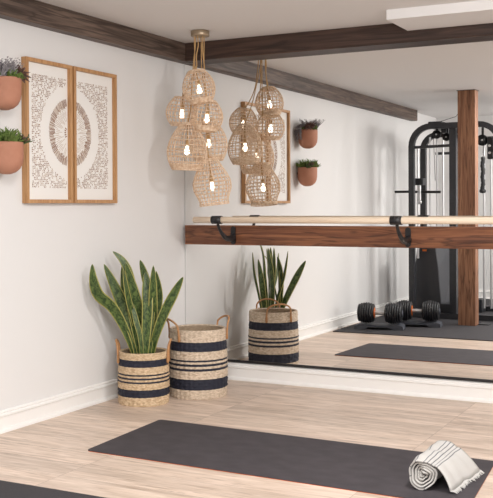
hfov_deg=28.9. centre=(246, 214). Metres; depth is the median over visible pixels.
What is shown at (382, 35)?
ceiling beam
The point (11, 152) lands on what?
wall planter
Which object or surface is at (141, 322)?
snake plant
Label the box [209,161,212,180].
socket
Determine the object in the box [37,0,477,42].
ceiling
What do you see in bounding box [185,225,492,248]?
mounting rail
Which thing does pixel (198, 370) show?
woven basket
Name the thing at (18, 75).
succulent plant
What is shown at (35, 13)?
ceiling beam
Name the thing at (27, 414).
baseboard
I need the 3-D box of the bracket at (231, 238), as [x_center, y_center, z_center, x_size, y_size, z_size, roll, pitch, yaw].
[-0.142,0.103,6.155,0.068,0.190,0.248,0,1,27]
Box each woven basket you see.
[115,338,171,406]
[166,315,229,399]
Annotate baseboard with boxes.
[0,378,117,433]
[227,362,492,403]
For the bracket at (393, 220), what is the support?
attached to the mounting rail
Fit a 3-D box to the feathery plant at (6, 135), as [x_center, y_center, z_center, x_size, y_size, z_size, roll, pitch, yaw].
[-1.198,-0.395,4.768,0.188,0.093,0.265,0,1,27]
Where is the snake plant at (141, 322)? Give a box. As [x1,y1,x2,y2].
[89,251,182,353]
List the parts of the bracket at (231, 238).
arm, wall plate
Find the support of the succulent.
in the wall planter at (10, 86)
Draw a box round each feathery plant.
[0,127,25,141]
[18,133,32,143]
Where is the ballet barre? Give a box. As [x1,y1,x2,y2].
[192,217,492,223]
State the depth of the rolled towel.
3.89 m
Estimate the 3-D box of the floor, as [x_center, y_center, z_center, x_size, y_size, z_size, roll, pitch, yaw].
[0.675,1.171,2.510,5.900,0.108,6.410,0,1,27]
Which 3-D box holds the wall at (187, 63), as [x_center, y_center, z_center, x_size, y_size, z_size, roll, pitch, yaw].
[2.171,-0.024,5.244,5.750,2.235,0.154,0,1,27]
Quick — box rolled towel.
[409,440,483,493]
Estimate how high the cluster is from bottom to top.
1.089 m
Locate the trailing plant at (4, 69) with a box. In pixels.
[0,56,23,75]
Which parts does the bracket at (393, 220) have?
arm, wall plate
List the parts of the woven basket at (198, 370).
handle, handle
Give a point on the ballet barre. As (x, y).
(297, 220)
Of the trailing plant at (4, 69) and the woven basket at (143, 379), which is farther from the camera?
the woven basket at (143, 379)
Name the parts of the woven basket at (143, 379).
handle, handle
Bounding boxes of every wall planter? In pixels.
[0,76,21,109]
[0,141,23,173]
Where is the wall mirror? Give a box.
[184,38,492,382]
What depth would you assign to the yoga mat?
4.35 m
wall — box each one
[0,18,184,410]
[184,63,492,383]
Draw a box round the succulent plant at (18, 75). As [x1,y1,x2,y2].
[0,69,24,78]
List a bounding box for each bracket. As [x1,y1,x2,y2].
[210,216,235,243]
[389,216,411,246]
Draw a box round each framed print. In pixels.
[21,56,72,202]
[72,66,117,202]
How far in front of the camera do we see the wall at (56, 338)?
5.50 m
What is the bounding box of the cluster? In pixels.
[166,29,231,206]
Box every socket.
[185,118,188,145]
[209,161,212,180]
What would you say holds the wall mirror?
attached to the wall at (187, 63)
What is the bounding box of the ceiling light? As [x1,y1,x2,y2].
[386,0,492,30]
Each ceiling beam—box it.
[0,0,189,63]
[185,23,492,62]
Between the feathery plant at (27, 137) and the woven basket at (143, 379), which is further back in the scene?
the woven basket at (143, 379)
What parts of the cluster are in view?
lamp shade, lamp shade, cord, cord, cord, lamp shade, ceiling plate, cord, cord, cord, lamp shade, lamp shade, lamp shade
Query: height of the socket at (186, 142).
0.172 m
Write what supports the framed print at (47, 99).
attached to the wall at (56, 338)
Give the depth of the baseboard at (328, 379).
5.90 m
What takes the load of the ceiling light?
attached to the ceiling
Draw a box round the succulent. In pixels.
[15,65,30,82]
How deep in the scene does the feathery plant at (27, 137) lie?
4.81 m
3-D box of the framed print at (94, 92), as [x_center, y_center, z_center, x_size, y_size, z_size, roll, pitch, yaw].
[-0.885,-0.449,5.552,0.035,0.769,0.414,0,1,27]
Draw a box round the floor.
[0,380,492,497]
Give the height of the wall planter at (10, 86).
0.160 m

